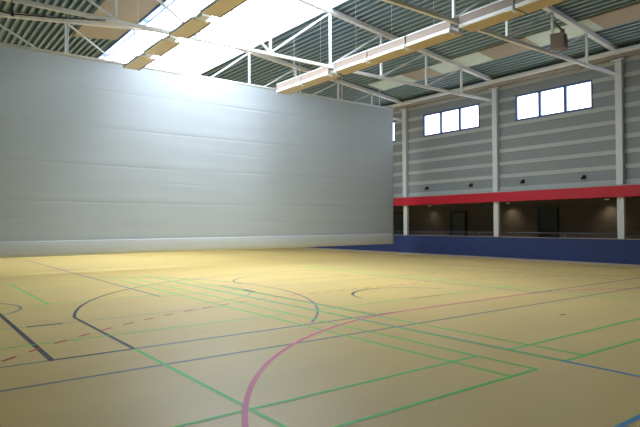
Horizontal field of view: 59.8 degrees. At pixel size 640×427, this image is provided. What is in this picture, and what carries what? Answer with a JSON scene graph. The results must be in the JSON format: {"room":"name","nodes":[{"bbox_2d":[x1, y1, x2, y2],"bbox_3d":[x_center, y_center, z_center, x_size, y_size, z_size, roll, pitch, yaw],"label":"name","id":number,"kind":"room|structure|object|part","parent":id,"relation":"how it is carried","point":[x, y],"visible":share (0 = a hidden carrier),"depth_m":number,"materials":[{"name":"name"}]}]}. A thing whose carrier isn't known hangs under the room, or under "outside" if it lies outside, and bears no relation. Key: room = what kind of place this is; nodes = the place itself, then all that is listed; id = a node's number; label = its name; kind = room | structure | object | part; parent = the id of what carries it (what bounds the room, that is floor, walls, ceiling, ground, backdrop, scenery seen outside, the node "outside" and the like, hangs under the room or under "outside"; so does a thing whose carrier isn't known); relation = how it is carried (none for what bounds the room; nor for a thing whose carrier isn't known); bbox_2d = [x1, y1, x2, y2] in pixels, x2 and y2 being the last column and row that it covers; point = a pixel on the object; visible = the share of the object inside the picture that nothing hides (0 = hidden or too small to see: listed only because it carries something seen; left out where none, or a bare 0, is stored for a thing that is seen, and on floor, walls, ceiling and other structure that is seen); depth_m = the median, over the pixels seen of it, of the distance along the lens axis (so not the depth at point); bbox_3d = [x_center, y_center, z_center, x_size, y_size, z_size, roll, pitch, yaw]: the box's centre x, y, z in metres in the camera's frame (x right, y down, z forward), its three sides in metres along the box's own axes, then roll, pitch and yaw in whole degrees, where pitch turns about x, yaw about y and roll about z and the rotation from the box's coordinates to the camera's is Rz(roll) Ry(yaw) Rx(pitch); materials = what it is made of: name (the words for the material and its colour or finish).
{"room":"sports hall","nodes":[
{"label":"sports hall","id":0,"kind":"room"},
{"bbox_2d":[0,0,111,56],"bbox_3d":[-8.288,-6.545,14.675,9.230,1.152,47.000,0,-1,-37],"label":"ceiling","id":1,"kind":"structure","parent":0,"point":[41,34],"depth_m":20.02,"materials":[{"name":"grey metal"}]},
{"bbox_2d":[72,0,162,39],"bbox_3d":[-6.432,-6.798,18.406,1.630,0.230,7.300,0,-1,-37],"label":"ceiling panel","id":2,"kind":"object","parent":1,"relation":"hanging from","point":[133,11],"visible":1,"depth_m":18.98,"materials":[{"name":"beige"}]},
{"bbox_2d":[123,53,154,70],"bbox_3d":[-5.710,-5.834,17.689,0.530,2.112,1.820,0,-1,-37],"label":"light","id":3,"kind":"object","parent":2,"relation":"hanging from","point":[139,62],"visible":0.95,"depth_m":17.63,"materials":[{"name":"white metal"}]},
{"bbox_2d":[143,35,179,56],"bbox_3d":[-4.545,-5.868,16.151,0.530,2.112,1.820,0,-1,-37],"label":"light","id":4,"kind":"object","parent":2,"relation":"hanging from","point":[164,45],"visible":1,"depth_m":16.06,"materials":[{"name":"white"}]},
{"bbox_2d":[93,55,194,74],"bbox_3d":[-9.578,-6.969,27.976,4.840,0.605,5.250,0,-1,-37],"label":"window","id":5,"kind":"structure","parent":1,"relation":"attached to","point":[155,64],"depth_m":26.86,"materials":[{"name":"white glass"}]},
{"bbox_2d":[94,20,248,74],"bbox_3d":[-6.425,-7.061,23.811,4.840,0.605,5.200,0,-1,-37],"label":"window","id":6,"kind":"structure","parent":1,"relation":"attached to","point":[183,55],"depth_m":24.24,"materials":[{"name":"white glass"}]},
{"bbox_2d":[169,13,210,38],"bbox_3d":[-3.350,-5.903,14.572,0.530,2.112,1.820,0,-1,-37],"label":"light","id":7,"kind":"object","parent":1,"relation":"hanging from","point":[192,26],"visible":0.98,"depth_m":14.47,"materials":[{"name":"white metal"}]},
{"bbox_2d":[0,14,393,257],"bbox_3d":[-5.018,-2.611,21.123,21.720,8.084,0.129,0,-1,-37],"label":"curtain","id":8,"kind":"object","parent":1,"relation":"hanging from","point":[98,156],"visible":0.99,"depth_m":20.75,"materials":[{"name":"fabric"}]},
{"bbox_2d":[137,0,328,47],"bbox_3d":[-3.212,-7.155,19.565,4.840,0.605,5.450,0,-1,-37],"label":"window","id":9,"kind":"structure","parent":1,"relation":"attached to","point":[255,13],"depth_m":20.38,"materials":[{"name":"white glass"}]},
{"bbox_2d":[326,0,348,8],"bbox_3d":[-0.179,-7.243,15.559,4.840,0.605,4.600,0,-1,-37],"label":"window","id":10,"kind":"structure","parent":1,"relation":"attached to","point":[332,3],"depth_m":18.57,"materials":[{"name":"white glass"}]},
{"bbox_2d":[0,248,639,426],"bbox_3d":[-1.605,1.923,19.545,25.480,0.005,47.000,0,-1,-37],"label":"floor","id":11,"kind":"structure","parent":0,"point":[267,337],"depth_m":7.49,"materials":[{"name":"laminate"}]},
{"bbox_2d":[399,108,408,234],"bbox_3d":[4.359,-1.662,28.592,0.280,7.440,0.440,0,-1,-37],"label":"column","id":12,"kind":"structure","parent":11,"relation":"on","point":[404,110],"depth_m":28.56,"materials":[{"name":"metal"}]},
{"bbox_2d":[488,87,499,236],"bbox_3d":[7.647,-1.758,24.247,0.280,7.440,0.440,0,-1,-37],"label":"column","id":13,"kind":"structure","parent":11,"relation":"on","point":[495,93],"depth_m":24.22,"materials":[{"name":"metal"}]},
{"bbox_2d":[394,231,639,237],"bbox_3d":[6.836,1.423,25.946,0.040,1.149,46.800,0,-1,-37],"label":"handrail","id":14,"kind":"object","parent":11,"relation":"on","point":[394,231],"visible":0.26,"depth_m":23.74,"materials":[{"name":"metal"}]},
{"bbox_3d":[6.833,0.868,25.956,0.040,0.038,46.800,0,-1,-37],"label":"rail","id":15,"kind":"part","parent":14,"relation":"part of","materials":[{"name":"grey metal"}]},
{"bbox_2d":[610,58,625,238],"bbox_3d":[10.815,-1.851,20.061,0.280,7.440,0.440,0,-1,-37],"label":"column","id":16,"kind":"structure","parent":11,"relation":"on","point":[619,69],"depth_m":20.04,"materials":[{"name":"metal"}]},
{"bbox_3d":[10.796,-5.550,20.128,0.280,0.040,0.440,0,-1,-37],"label":"cap plate","id":17,"kind":"part","parent":16,"relation":"part of","materials":[{"name":"white metal"}]},
{"bbox_2d":[200,0,639,105],"bbox_3d":[2.995,-6.429,23.212,9.530,1.175,47.000,0,-1,-37],"label":"ceiling","id":18,"kind":"structure","parent":0,"point":[346,36],"depth_m":21.40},
{"bbox_2d":[276,75,311,94],"bbox_3d":[-1.018,-5.771,21.026,0.580,2.267,1.620,0,-1,-37],"label":"light","id":19,"kind":"object","parent":18,"relation":"hanging from","point":[292,85],"visible":0.77,"depth_m":20.89,"materials":[{"name":"white metal"}]},
{"bbox_3d":[-0.978,-4.717,21.045,0.480,0.070,1.600,0,-1,-37],"label":"reflector panel","id":20,"kind":"part","parent":19,"relation":"part of","materials":[{"name":"white metal"}]},
{"bbox_2d":[301,20,339,85],"bbox_3d":[-0.016,-5.800,19.702,0.580,2.267,1.620,0,-1,-37],"label":"light","id":21,"kind":"object","parent":18,"relation":"hanging from","point":[320,75],"visible":0.93,"depth_m":19.61,"materials":[{"name":"white metal"}]},
{"bbox_3d":[0.023,-4.746,19.721,0.480,0.070,1.600,0,-1,-37],"label":"reflector panel","id":22,"kind":"part","parent":21,"relation":"part of","materials":[{"name":"white metal"}]},
{"bbox_2d":[334,2,377,74],"bbox_3d":[1.143,-5.834,18.172,0.580,2.267,1.620,0,-1,-37],"label":"light","id":23,"kind":"object","parent":18,"relation":"hanging from","point":[359,61],"visible":0.83,"depth_m":18.03,"materials":[{"name":"white metal"}]},
{"bbox_3d":[1.182,-4.780,18.191,0.480,0.070,1.600,0,-1,-37],"label":"reflector panel","id":24,"kind":"part","parent":23,"relation":"part of","materials":[{"name":"white metal"}]},
{"bbox_2d":[367,4,416,63],"bbox_3d":[2.144,-5.863,16.848,0.580,2.267,1.620,0,-1,-37],"label":"light","id":25,"kind":"object","parent":18,"relation":"hanging from","point":[396,48],"visible":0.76,"depth_m":16.73,"materials":[{"name":"white metal"}]},
{"bbox_3d":[2.184,-4.809,16.867,0.480,0.070,1.600,0,-1,-37],"label":"reflector panel","id":26,"kind":"part","parent":25,"relation":"part of","materials":[{"name":"white metal"}]},
{"bbox_2d":[368,74,415,89],"bbox_3d":[3.338,-6.077,25.847,1.000,0.160,2.200,0,-1,-37],"label":"ceiling panel","id":27,"kind":"object","parent":18,"relation":"hanging from","point":[382,84],"visible":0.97,"depth_m":25.93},
{"bbox_2d":[402,67,441,80],"bbox_3d":[4.460,-6.110,24.364,1.000,0.160,1.480,0,-1,-37],"label":"ceiling panel","id":28,"kind":"object","parent":18,"relation":"hanging from","point":[419,74],"visible":0.8,"depth_m":24.33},
{"bbox_2d":[406,0,462,49],"bbox_3d":[3.146,-5.893,15.525,0.580,2.267,1.620,0,-1,-37],"label":"light","id":29,"kind":"object","parent":18,"relation":"hanging from","point":[441,32],"visible":0.94,"depth_m":15.38,"materials":[{"name":"white metal"}]},
{"bbox_3d":[3.185,-4.838,15.544,0.480,0.070,1.600,0,-1,-37],"label":"reflector panel","id":30,"kind":"part","parent":29,"relation":"part of","materials":[{"name":"white metal"}]},
{"bbox_2d":[428,51,493,73],"bbox_3d":[5.697,-6.146,22.730,1.000,0.160,2.580,0,-1,-37],"label":"ceiling panel","id":31,"kind":"object","parent":18,"relation":"hanging from","point":[474,58],"visible":0.8,"depth_m":22.47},
{"bbox_2d":[459,0,525,31],"bbox_3d":[4.292,-5.926,14.010,0.580,2.267,1.620,0,-1,-37],"label":"light","id":32,"kind":"object","parent":18,"relation":"hanging from","point":[499,11],"visible":0.91,"depth_m":13.89,"materials":[{"name":"white metal"}]},
{"bbox_2d":[478,37,539,58],"bbox_3d":[7.085,-6.187,20.896,1.000,0.160,1.980,0,-1,-37],"label":"ceiling panel","id":33,"kind":"object","parent":18,"relation":"hanging from","point":[508,48],"visible":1,"depth_m":20.95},
{"bbox_2d":[515,0,565,12],"bbox_3d":[5.294,-5.955,12.687,0.580,2.267,1.620,0,-1,-37],"label":"light","id":34,"kind":"object","parent":18,"relation":"hanging from","point":[528,6],"visible":1,"depth_m":13.02,"materials":[{"name":"white metal"}]},
{"bbox_2d":[525,18,602,45],"bbox_3d":[8.382,-6.225,19.182,1.000,0.160,2.280,0,-1,-37],"label":"ceiling panel","id":35,"kind":"object","parent":18,"relation":"hanging from","point":[541,38],"visible":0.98,"depth_m":19.10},
{"bbox_2d":[589,2,639,28],"bbox_3d":[10.494,-6.286,16.392,1.000,0.160,4.680,0,-1,-37],"label":"ceiling panel","id":36,"kind":"object","parent":18,"relation":"hanging from","point":[629,13],"visible":1,"depth_m":17.66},
{"bbox_2d":[311,235,639,264],"bbox_3d":[6.454,1.524,25.654,0.140,0.940,47.000,0,-1,-37],"label":"wall","id":37,"kind":"structure","parent":0,"point":[617,251],"depth_m":23.11,"materials":[{"name":"blue paint"}]},
{"bbox_2d":[292,247,639,266],"bbox_3d":[6.394,1.958,25.599,0.015,0.070,47.000,0,-1,-37],"label":"baseboard","id":38,"kind":"structure","parent":37,"relation":"attached to","point":[292,247],"depth_m":24.10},
{"bbox_2d":[412,235,639,239],"bbox_3d":[6.451,1.043,25.663,0.180,0.022,47.000,0,-1,-37],"label":"trim","id":39,"kind":"structure","parent":37,"relation":"on","point":[412,235],"depth_m":22.64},
{"bbox_2d":[386,43,639,196],"bbox_3d":[6.697,-3.353,25.946,0.285,5.700,47.000,0,-1,-37],"label":"wall","id":40,"kind":"structure","parent":0,"point":[553,151],"depth_m":23.08,"materials":[{"name":"grey metal"}]},
{"bbox_2d":[393,121,395,141],"bbox_3d":[3.050,-4.308,30.682,0.140,1.100,3.280,0,-1,-37],"label":"window","id":41,"kind":"structure","parent":40,"relation":"in","point":[394,124],"depth_m":29.50,"materials":[{"name":"white glass"}]},
{"bbox_3d":[3.725,-4.327,29.823,0.020,0.960,0.973,0,-1,-37],"label":"pane","id":42,"kind":"part","parent":41,"relation":"part of","materials":[{"name":"white glass"}]},
{"bbox_2d":[423,103,479,136],"bbox_3d":[6.230,-4.401,26.481,0.140,1.100,3.380,0,-1,-37],"label":"window","id":43,"kind":"structure","parent":40,"relation":"in","point":[465,117],"depth_m":26.41,"materials":[{"name":"white glass"}]},
{"bbox_3d":[5.566,-4.381,27.391,0.020,0.960,1.007,0,-1,-37],"label":"pane","id":44,"kind":"part","parent":43,"relation":"part of","materials":[{"name":"white glass"}]},
{"bbox_3d":[6.246,-4.401,26.493,0.020,0.960,1.007,0,-1,-37],"label":"pane","id":45,"kind":"part","parent":43,"relation":"part of","materials":[{"name":"white glass"}]},
{"bbox_3d":[6.925,-4.420,25.595,0.020,0.960,1.007,0,-1,-37],"label":"pane","id":46,"kind":"part","parent":43,"relation":"part of","materials":[{"name":"white glass"}]},
{"bbox_2d":[384,44,639,110],"bbox_3d":[6.396,-5.605,25.768,0.490,0.240,47.000,0,-1,-37],"label":"beam","id":47,"kind":"structure","parent":40,"relation":"attached to","point":[633,50],"depth_m":22.86,"materials":[{"name":"white metal"}]},
{"bbox_2d":[0,12,401,120],"bbox_3d":[-4.890,-5.968,21.687,22.680,2.282,0.170,0,-1,-37],"label":"roof truss","id":48,"kind":"object","parent":47,"relation":"on","point":[295,67],"visible":0.33,"depth_m":21.18,"materials":[{"name":"white metal"}]},
{"bbox_2d":[0,0,492,101],"bbox_3d":[-1.566,-5.872,17.293,22.680,2.670,0.283,0,-1,-37],"label":"roof truss","id":49,"kind":"object","parent":47,"relation":"on","point":[331,12],"visible":0.98,"depth_m":18.14,"materials":[{"name":"white metal"}]},
{"bbox_3d":[-5.327,-5.012,14.498,0.260,0.112,0.110,0,-1,-37],"label":"gusset plate","id":50,"kind":"part","parent":49,"relation":"part of","materials":[{"name":"white metal"}]},
{"bbox_3d":[-3.445,-4.996,15.922,0.260,0.112,0.110,0,-1,-37],"label":"gusset plate","id":51,"kind":"part","parent":49,"relation":"part of","materials":[{"name":"white metal"}]},
{"bbox_3d":[-1.548,-4.980,17.358,0.260,0.112,0.110,0,-1,-37],"label":"gusset plate","id":52,"kind":"part","parent":49,"relation":"part of","materials":[{"name":"white metal"}]},
{"bbox_2d":[382,0,616,75],"bbox_3d":[1.567,-6.157,13.156,22.680,2.282,0.170,0,-1,-37],"label":"roof truss","id":53,"kind":"object","parent":47,"relation":"on","point":[551,10],"visible":0.98,"depth_m":17.29,"materials":[{"name":"white metal"}]},
{"bbox_3d":[3.518,-5.056,14.609,0.260,0.112,0.110,0,-1,-37],"label":"gusset plate","id":54,"kind":"part","parent":53,"relation":"part of","materials":[{"name":"white metal"}]},
{"bbox_3d":[5.400,-5.040,16.033,0.260,0.112,0.110,0,-1,-37],"label":"gusset plate","id":55,"kind":"part","parent":53,"relation":"part of","materials":[{"name":"white metal"}]},
{"bbox_2d":[549,17,567,51],"bbox_3d":[7.398,-5.591,17.294,0.544,1.187,1.047,-1,-1,33],"label":"loudspeaker","id":56,"kind":"object","parent":53,"relation":"attached to","point":[558,41],"visible":1,"depth_m":16.88,"materials":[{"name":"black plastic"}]},
{"bbox_2d":[565,35,567,47],"bbox_3d":[7.521,-5.270,16.988,0.015,0.300,0.480,-1,-1,33],"label":"grille","id":57,"kind":"object","parent":56,"relation":"attached to","point":[566,39],"depth_m":16.99,"materials":[{"name":"black plastic"}]},
{"bbox_2d":[393,183,639,205],"bbox_3d":[6.506,-0.672,25.742,0.300,0.405,47.000,0,-1,-37],"label":"trim","id":58,"kind":"structure","parent":40,"relation":"attached to","point":[622,190],"depth_m":22.80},
{"bbox_2d":[515,79,592,120],"bbox_3d":[9.355,-4.492,22.351,0.140,1.100,3.300,0,-1,-37],"label":"window","id":59,"kind":"structure","parent":40,"relation":"in","point":[578,96],"depth_m":22.27,"materials":[{"name":"white glass"}]},
{"bbox_3d":[8.707,-4.473,23.240,0.020,0.960,0.980,0,-1,-37],"label":"pane","id":60,"kind":"part","parent":59,"relation":"part of","materials":[{"name":"white glass"}]},
{"bbox_3d":[9.371,-4.492,22.363,0.020,0.960,0.980,0,-1,-37],"label":"pane","id":61,"kind":"part","parent":59,"relation":"part of","materials":[{"name":"white glass"}]},
{"bbox_3d":[10.035,-4.511,21.486,0.020,0.960,0.980,0,-1,-37],"label":"pane","id":62,"kind":"part","parent":59,"relation":"part of","materials":[{"name":"white glass"}]},
{"bbox_2d":[393,198,639,238],"bbox_3d":[8.427,0.661,27.167,0.200,2.700,47.000,0,-1,-37],"label":"wall","id":63,"kind":"structure","parent":0,"point":[598,215],"depth_m":25.46,"materials":[{"name":"brown brick"}]},
{"bbox_2d":[394,212,403,234],"bbox_3d":[4.498,1.021,32.087,0.122,2.200,1.000,0,-1,-37],"label":"door","id":64,"kind":"structure","parent":63,"relation":"in","point":[398,216],"depth_m":32.06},
{"bbox_2d":[450,211,466,235],"bbox_3d":[7.117,0.960,28.627,0.122,2.170,1.020,0,-1,-37],"label":"door","id":65,"kind":"structure","parent":63,"relation":"in","point":[458,219],"depth_m":28.62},
{"bbox_2d":[537,207,558,237],"bbox_3d":[10.113,0.832,24.670,0.122,2.250,0.950,0,-1,-37],"label":"door","id":66,"kind":"structure","parent":63,"relation":"in","point":[548,217],"depth_m":24.65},
{"bbox_2d":[394,196,639,206],"bbox_3d":[7.484,-0.557,26.480,2.130,0.120,47.000,0,-1,-37],"label":"ceiling","id":67,"kind":"structure","parent":0,"point":[636,196],"depth_m":24.80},
{"bbox_3d":[-2.570,-6.911,13.303,1.630,0.230,5.100,0,-1,-37],"label":"ceiling panel","id":68,"kind":"object","parent":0,"visible":0},
{"bbox_2d":[200,0,247,17],"bbox_3d":[-2.161,-5.937,13.002,0.530,2.112,1.820,0,-1,-37],"label":"light","id":69,"kind":"object","parent":68,"relation":"hanging from","point":[217,8],"visible":1,"depth_m":13.19,"materials":[{"name":"white metal"}]}
]}

